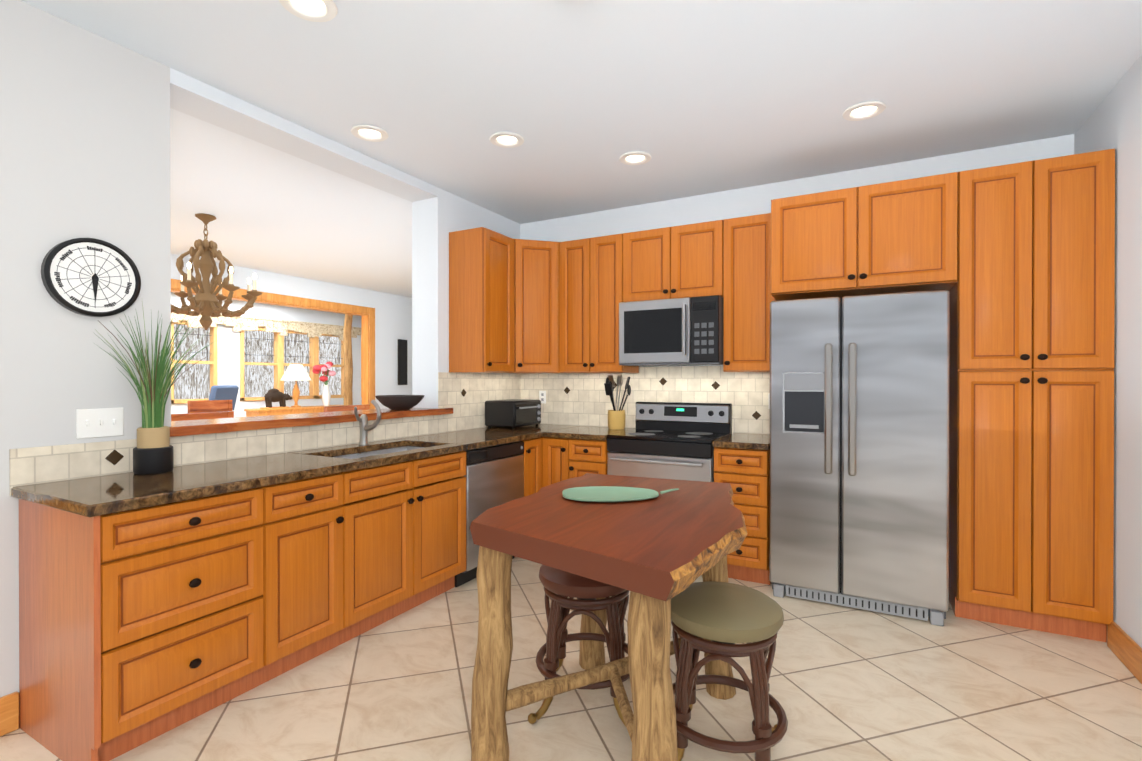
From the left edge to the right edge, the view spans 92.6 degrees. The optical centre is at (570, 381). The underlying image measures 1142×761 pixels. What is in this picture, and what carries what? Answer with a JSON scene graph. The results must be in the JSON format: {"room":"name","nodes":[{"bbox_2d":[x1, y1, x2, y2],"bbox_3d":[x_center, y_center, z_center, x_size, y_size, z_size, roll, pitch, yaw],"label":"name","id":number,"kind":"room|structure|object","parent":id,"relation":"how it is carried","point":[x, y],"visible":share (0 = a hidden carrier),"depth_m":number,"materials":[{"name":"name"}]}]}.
{"room":"kitchen","nodes":[
{"label":"kitchen","id":0,"kind":"room"},
{"bbox_2d":[0,0,519,726],"bbox_3d":[-0.640,-0.079,5.002,0.260,2.750,6.700,0,0,29],"label":"wall","id":1,"kind":"structure","parent":0,"point":[84,132],"depth_m":2.26,"materials":[{"name":"grey paint"}]},
{"bbox_2d":[0,691,18,707],"bbox_3d":[-0.769,1.226,5.066,0.024,0.140,6.720,0,0,29],"label":"baseboard","id":2,"kind":"structure","parent":1,"relation":"attached to","point":[6,700],"depth_m":2.03,"materials":[{"name":"orange wood"}]},
{"bbox_2d":[41,238,140,316],"bbox_3d":[-1.965,-0.428,2.249,0.036,0.320,0.320,0,0,29],"label":"wall clock","id":3,"kind":"object","parent":1,"relation":"attached to","point":[92,277],"visible":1,"depth_m":2.23,"materials":[{"name":"black plastic"}]},
{"bbox_2d":[76,408,123,438],"bbox_3d":[-1.963,0.172,2.279,0.015,0.120,0.160,0,0,29],"label":"switch plate","id":4,"kind":"object","parent":1,"relation":"attached to","point":[99,422],"visible":1,"depth_m":2.27,"materials":[{"name":"white plastic"}]},
{"bbox_2d":[9,372,520,495],"bbox_3d":[-1.279,0.177,3.540,0.013,0.489,3.419,0,0,29],"label":"tile backsplash","id":5,"kind":"structure","parent":1,"relation":"attached to","point":[467,394],"depth_m":2.91,"materials":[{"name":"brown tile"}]},
{"bbox_2d":[170,408,452,436],"bbox_3d":[-1.521,0.224,3.405,0.397,0.044,1.930,0,0,29],"label":"bar ledge","id":6,"kind":"object","parent":1,"relation":"on","point":[197,427],"visible":0.9,"depth_m":3.02,"materials":[{"name":"brown wood"}]},
{"bbox_2d":[375,395,424,409],"bbox_3d":[-1.227,0.150,3.922,0.340,0.100,0.340,0,0,29],"label":"bowl","id":7,"kind":"object","parent":6,"relation":"on","point":[399,402],"visible":1,"depth_m":3.82,"materials":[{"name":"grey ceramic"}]},
{"bbox_2d":[449,227,560,373],"bbox_3d":[-0.435,-0.607,4.462,0.607,1.070,0.982,0,0,29],"label":"upper cabinet","id":8,"kind":"object","parent":1,"relation":"attached to","point":[504,303],"visible":1,"depth_m":4.22,"materials":[{"name":"brown wood"}]},
{"bbox_2d":[171,292,361,417],"bbox_3d":[-7.204,-0.090,7.886,0.150,2.750,12.100,0,0,29],"label":"wall","id":9,"kind":"structure","parent":0,"point":[228,356],"depth_m":10.23,"materials":[{"name":"white paint"}]},
{"bbox_2d":[171,320,217,403],"bbox_3d":[-6.417,-0.331,9.250,0.130,1.380,0.750,0,0,29],"label":"window","id":10,"kind":"structure","parent":9,"relation":"in","point":[213,362],"depth_m":9.49,"materials":[{"name":"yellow wood"}]},
{"bbox_2d":[171,310,360,340],"bbox_3d":[-6.315,-1.031,9.226,0.070,0.320,8.310,0,0,29],"label":"valance","id":11,"kind":"object","parent":10,"relation":"attached to","point":[250,323],"visible":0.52,"depth_m":10.34,"materials":[{"name":"beige fabric"}]},
{"bbox_2d":[240,327,344,400],"bbox_3d":[-5.496,-0.338,10.945,0.130,1.380,2.310,0,0,29],"label":"window","id":12,"kind":"structure","parent":9,"relation":"in","point":[278,364],"depth_m":10.62,"materials":[{"name":"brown wood"}]},
{"bbox_2d":[361,359,361,396],"bbox_3d":[-4.591,-0.344,12.610,0.130,1.380,0.700,0,0,29],"label":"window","id":13,"kind":"structure","parent":9,"relation":"in","point":[361,359],"depth_m":12.28,"materials":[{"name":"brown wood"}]},
{"bbox_2d":[171,255,411,408],"bbox_3d":[-4.533,-0.085,6.519,0.150,2.750,12.250,0,0,29],"label":"wall","id":14,"kind":"structure","parent":0,"point":[393,318],"depth_m":8.88,"materials":[{"name":"white paint"}]},
{"bbox_2d":[171,279,374,408],"bbox_3d":[-4.401,0.054,6.761,0.190,2.470,4.820,0,0,29],"label":"door frame","id":15,"kind":"structure","parent":14,"relation":"attached to","point":[367,314],"depth_m":8.47,"materials":[{"name":"brown wood"}]},
{"bbox_2d":[398,339,406,384],"bbox_3d":[-2.884,-0.331,9.333,0.051,0.780,0.210,0,0,29],"label":"panel","id":16,"kind":"object","parent":14,"relation":"attached to","point":[402,361],"visible":1,"depth_m":9.30,"materials":[{"name":"grey"}]},
{"bbox_2d":[0,557,1141,760],"bbox_3d":[-0.674,1.340,1.395,4.930,0.060,6.920,0,0,29],"label":"floor","id":17,"kind":"structure","parent":0,"point":[850,683],"depth_m":2.24,"materials":[{"name":"beige tile"}]},
{"bbox_2d":[19,485,270,760],"bbox_3d":[-1.677,0.870,2.161,0.614,0.876,0.568,0,0,29],"label":"base cabinet","id":18,"kind":"object","parent":17,"relation":"on","point":[139,627],"depth_m":1.95,"materials":[{"name":"brown wood"}]},
{"bbox_2d":[11,400,566,516],"bbox_3d":[-0.997,0.343,3.381,0.640,0.467,3.409,0,0,29],"label":"countertop","id":19,"kind":"structure","parent":18,"relation":"on","point":[102,495],"depth_m":2.38,"materials":[{"name":"brown stone"}]},
{"bbox_2d":[94,304,214,474],"bbox_3d":[-1.718,0.016,2.292,0.396,0.750,0.494,0,0,29],"label":"potted plant","id":20,"kind":"object","parent":19,"relation":"on","point":[153,451],"visible":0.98,"depth_m":2.33,"materials":[{"name":"green plant"}]},
{"bbox_2d":[354,400,380,444],"bbox_3d":[-1.239,0.249,3.301,0.177,0.278,0.122,0,0,29],"label":"faucet","id":21,"kind":"object","parent":19,"relation":"on","point":[363,419],"depth_m":3.33,"materials":[{"name":"silver metal"}]},
{"bbox_2d":[485,399,540,428],"bbox_3d":[-0.471,0.270,4.615,0.337,0.225,0.420,0,0,29],"label":"toaster oven","id":22,"kind":"object","parent":19,"relation":"on","point":[513,413],"visible":1,"depth_m":4.46,"materials":[{"name":"black metal"}]},
{"bbox_2d":[271,471,350,678],"bbox_3d":[-1.444,0.868,2.590,0.614,0.876,0.408,0,0,29],"label":"base cabinet","id":23,"kind":"object","parent":17,"relation":"on","point":[311,517],"depth_m":2.46,"materials":[{"name":"brown wood"}]},
{"bbox_2d":[455,441,523,586],"bbox_3d":[-0.752,0.867,3.832,0.603,0.868,0.642,0,0,29],"label":"dishwasher","id":24,"kind":"object","parent":17,"relation":"on","point":[494,475],"visible":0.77,"depth_m":3.59,"materials":[{"name":"grey metal"}]},
{"bbox_2d":[455,437,541,556],"bbox_3d":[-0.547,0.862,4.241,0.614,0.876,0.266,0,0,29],"label":"base cabinet","id":25,"kind":"object","parent":17,"relation":"on","point":[532,453],"depth_m":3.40,"materials":[{"name":"brown wood"}]},
{"bbox_2d":[541,437,608,486],"bbox_3d":[0.145,0.861,4.327,0.562,0.875,0.643,0,0,29],"label":"base cabinet","id":26,"kind":"object","parent":17,"relation":"on","point":[564,459],"visible":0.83,"depth_m":4.07,"materials":[{"name":"brown wood"}]},
{"bbox_2d":[543,425,635,440],"bbox_3d":[0.178,0.403,4.314,0.495,0.040,0.649,0,0,29],"label":"countertop","id":27,"kind":"structure","parent":26,"relation":"on","point":[572,431],"depth_m":4.14,"materials":[{"name":"brown stone"}]},
{"bbox_2d":[604,375,630,428],"bbox_3d":[0.388,0.164,4.417,0.197,0.437,0.226,0,0,29],"label":"utensil crock","id":28,"kind":"object","parent":27,"relation":"on","point":[616,419],"visible":1,"depth_m":4.39,"materials":[{"name":"brown"}]},
{"bbox_2d":[528,565,629,726],"bbox_3d":[0.065,1.026,2.250,0.422,0.561,0.422,0,0,9],"label":"stool","id":29,"kind":"object","parent":17,"relation":"on","point":[560,587],"visible":0.71,"depth_m":2.11,"materials":[{"name":"brown wood"}]},
{"bbox_2d":[470,473,747,760],"bbox_3d":[0.199,0.880,1.966,0.883,0.873,1.180,0,0,29],"label":"table","id":30,"kind":"object","parent":17,"relation":"on","point":[654,556],"visible":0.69,"depth_m":1.71,"materials":[{"name":"brown wood"}]},
{"bbox_2d":[562,486,678,502],"bbox_3d":[0.172,0.430,2.107,0.399,0.023,0.338,0,0,29],"label":"leaf plate","id":31,"kind":"object","parent":30,"relation":"on","point":[605,494],"visible":1,"depth_m":2.12,"materials":[{"name":"green ceramic"}]},
{"bbox_2d":[607,402,731,481],"bbox_3d":[0.722,0.733,3.993,0.756,1.135,0.678,0,0,29],"label":"range","id":32,"kind":"object","parent":17,"relation":"on","point":[668,440],"visible":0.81,"depth_m":3.86,"materials":[{"name":"grey metal"}]},
{"bbox_2d":[671,581,787,760],"bbox_3d":[0.529,1.028,1.901,0.422,0.561,0.422,0,0,19],"label":"stool","id":33,"kind":"object","parent":17,"relation":"on","point":[724,617],"visible":0.96,"depth_m":1.78,"materials":[{"name":"brown wood"}]},
{"bbox_2d":[714,447,770,584],"bbox_3d":[1.218,0.864,3.744,0.340,0.875,0.643,0,0,29],"label":"base cabinet","id":34,"kind":"object","parent":17,"relation":"on","point":[745,473],"visible":0.62,"depth_m":3.47,"materials":[{"name":"brown wood"}]},
{"bbox_2d":[712,433,769,449],"bbox_3d":[1.226,0.405,3.748,0.351,0.040,0.644,0,0,29],"label":"countertop","id":35,"kind":"structure","parent":34,"relation":"on","point":[734,440],"depth_m":3.53,"materials":[{"name":"brown stone"}]},
{"bbox_2d":[769,290,949,625],"bbox_3d":[1.746,0.408,3.363,0.900,1.790,0.785,0,0,29],"label":"fridge","id":36,"kind":"object","parent":17,"relation":"on","point":[859,451],"visible":0.98,"depth_m":3.05,"materials":[{"name":"grey metal"}]},
{"bbox_2d":[949,148,1114,641],"bbox_3d":[2.509,0.084,3.065,0.625,2.440,0.631,0,0,29],"label":"tall cabinet","id":37,"kind":"object","parent":17,"relation":"on","point":[1016,261],"depth_m":2.79,"materials":[{"name":"brown wood"}]},
{"bbox_2d":[20,0,1141,297],"bbox_3d":[-2.271,-1.495,5.199,11.380,0.080,12.400,0,0,29],"label":"ceiling","id":38,"kind":"structure","parent":0,"point":[688,96],"depth_m":2.74,"materials":[{"name":"white paint"}]},
{"bbox_2d":[171,213,262,329],"bbox_3d":[-3.202,-0.951,4.786,0.888,1.005,0.888,0,0,29],"label":"dining chandelier","id":39,"kind":"object","parent":38,"relation":"hanging from","point":[205,303],"visible":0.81,"depth_m":4.74,"materials":[{"name":"brown metal"}]},
{"bbox_2d":[279,0,337,21],"bbox_3d":[-0.999,-1.435,2.073,0.207,0.014,0.207,0,0,20],"label":"recessed light","id":40,"kind":"object","parent":38,"relation":"in","point":[314,10],"depth_m":2.10,"materials":[{"name":"white plastic"}]},
{"bbox_2d":[351,125,388,141],"bbox_3d":[-1.168,-1.439,3.166,0.207,0.014,0.207,0,0,20],"label":"recessed light","id":41,"kind":"object","parent":38,"relation":"in","point":[371,133],"depth_m":3.16,"materials":[{"name":"white plastic"}]},
{"bbox_2d":[489,131,523,147],"bbox_3d":[-0.382,-1.439,3.251,0.207,0.014,0.207,0,0,20],"label":"recessed light","id":42,"kind":"object","parent":38,"relation":"in","point":[505,139],"depth_m":3.25,"materials":[{"name":"white plastic"}]},
{"bbox_2d":[619,151,650,164],"bbox_3d":[0.415,-1.441,3.524,0.207,0.014,0.207,0,0,20],"label":"recessed light","id":43,"kind":"object","parent":38,"relation":"in","point":[634,157],"depth_m":3.51,"materials":[{"name":"white plastic"}]},
{"bbox_2d":[842,101,885,120],"bbox_3d":[1.557,-1.438,2.903,0.207,0.014,0.207,0,0,20],"label":"recessed light","id":44,"kind":"object","parent":38,"relation":"in","point":[868,109],"depth_m":2.90,"materials":[{"name":"white plastic"}]},
{"bbox_2d":[520,134,1073,373],"bbox_3d":[1.338,-0.076,4.149,4.030,2.750,0.150,0,0,29],"label":"wall","id":45,"kind":"structure","parent":0,"point":[740,202],"depth_m":4.05,"materials":[{"name":"white paint"}]},
{"bbox_2d":[521,366,769,433],"bbox_3d":[0.548,0.148,4.485,2.259,0.540,0.013,0,0,29],"label":"tile backsplash","id":46,"kind":"structure","parent":45,"relation":"attached to","point":[579,399],"depth_m":4.43,"materials":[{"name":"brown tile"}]},
{"bbox_2d":[539,391,545,403],"bbox_3d":[-0.255,0.139,4.914,0.070,0.115,0.008,0,0,29],"label":"electrical outlet plate","id":47,"kind":"object","parent":46,"relation":"attached to","point":[542,396],"depth_m":4.91,"materials":[{"name":"white plastic"}]},
{"bbox_2d":[560,213,776,372],"bbox_3d":[0.713,-0.606,4.183,1.673,1.070,0.373,0,0,29],"label":"upper cabinet","id":48,"kind":"object","parent":45,"relation":"attached to","point":[603,277],"visible":0.98,"depth_m":4.01,"materials":[{"name":"brown wood"}]},
{"bbox_2d":[619,295,722,365],"bbox_3d":[0.775,-0.359,4.086,0.748,0.472,0.456,0,0,29],"label":"over-the-range microwave","id":49,"kind":"object","parent":48,"relation":"attached to","point":[687,331],"visible":1,"depth_m":3.90,"materials":[{"name":"grey metal"}]},
{"bbox_2d":[771,172,954,300],"bbox_3d":[1.812,-0.840,3.440,0.961,0.595,0.631,0,0,29],"label":"upper cabinet","id":50,"kind":"object","parent":45,"relation":"attached to","point":[895,236],"depth_m":3.15,"materials":[{"name":"brown wood"}]},
{"bbox_2d":[1074,54,1141,647],"bbox_3d":[1.391,-0.060,0.182,0.150,2.750,6.770,0,0,29],"label":"wall","id":51,"kind":"structure","parent":0,"point":[1113,120],"depth_m":2.54,"materials":[{"name":"white paint"}]},
{"bbox_2d":[1107,621,1141,683],"bbox_3d":[1.175,1.246,-0.031,0.020,0.140,6.180,0,0,29],"label":"baseboard","id":52,"kind":"structure","parent":51,"relation":"attached to","point":[1124,647],"depth_m":2.50,"materials":[{"name":"orange wood"}]},
{"bbox_3d":[-4.120,1.321,6.301,7.090,0.060,12.250,0,0,29],"label":"floor","id":53,"kind":"structure","parent":0,"visible":0},
{"bbox_2d":[209,385,238,413],"bbox_3d":[-5.222,0.669,8.458,0.673,1.226,0.730,0,0,-1],"label":"armchair","id":54,"kind":"object","parent":53,"relation":"on","point":[223,392],"visible":0.06,"depth_m":8.40,"materials":[{"name":"blue fabric"}]},
{"bbox_2d":[171,400,369,420],"bbox_3d":[-3.148,0.751,4.934,2.340,1.090,2.020,0,0,29],"label":"dining table","id":55,"kind":"object","parent":53,"relation":"on","point":[208,409],"visible":0.08,"depth_m":4.80,"materials":[{"name":"brown wood"}]},
{"bbox_2d":[244,405,343,416],"bbox_3d":[-5.245,0.884,10.637,0.430,0.780,2.000,0,0,29],"label":"table","id":56,"kind":"object","parent":53,"relation":"on","point":[282,411],"visible":0.33,"depth_m":10.11,"materials":[{"name":"brown wood"}]},
{"bbox_2d":[260,388,291,408],"bbox_3d":[-5.468,0.310,10.171,0.180,0.370,0.590,0,0,29],"label":"bear figurine","id":57,"kind":"object","parent":56,"relation":"on","point":[274,395],"visible":1,"depth_m":10.07,"materials":[{"name":"brown wood"}]},
{"bbox_2d":[281,365,310,406],"bbox_3d":[-5.306,0.083,10.531,0.540,0.820,0.540,0,0,29],"label":"table lamp","id":58,"kind":"object","parent":56,"relation":"on","point":[295,372],"visible":1,"depth_m":10.42,"materials":[{"name":"white fabric"}]},
{"bbox_2d":[312,361,335,405],"bbox_3d":[-5.043,0.039,11.116,0.346,0.904,0.470,0,0,29],"label":"vase","id":59,"kind":"object","parent":56,"relation":"on","point":[326,371],"visible":1,"depth_m":11.07,"materials":[{"name":"white ceramic"}]},
{"bbox_2d":[343,314,352,405],"bbox_3d":[-3.557,0.101,8.719,0.165,2.370,0.157,0,0,29],"label":"log post","id":60,"kind":"object","parent":53,"relation":"on","point":[348,370],"visible":0.5,"depth_m":8.66,"materials":[{"name":"brown wood"}]},
{"label":"outside","id":61,"kind":"structure","parent":0,"visible":0},
{"bbox_2d":[174,324,340,398],"bbox_3d":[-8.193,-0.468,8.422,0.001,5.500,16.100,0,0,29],"label":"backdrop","id":62,"kind":"structure","parent":61,"point":[193,382],"depth_m":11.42,"materials":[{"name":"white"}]}
]}

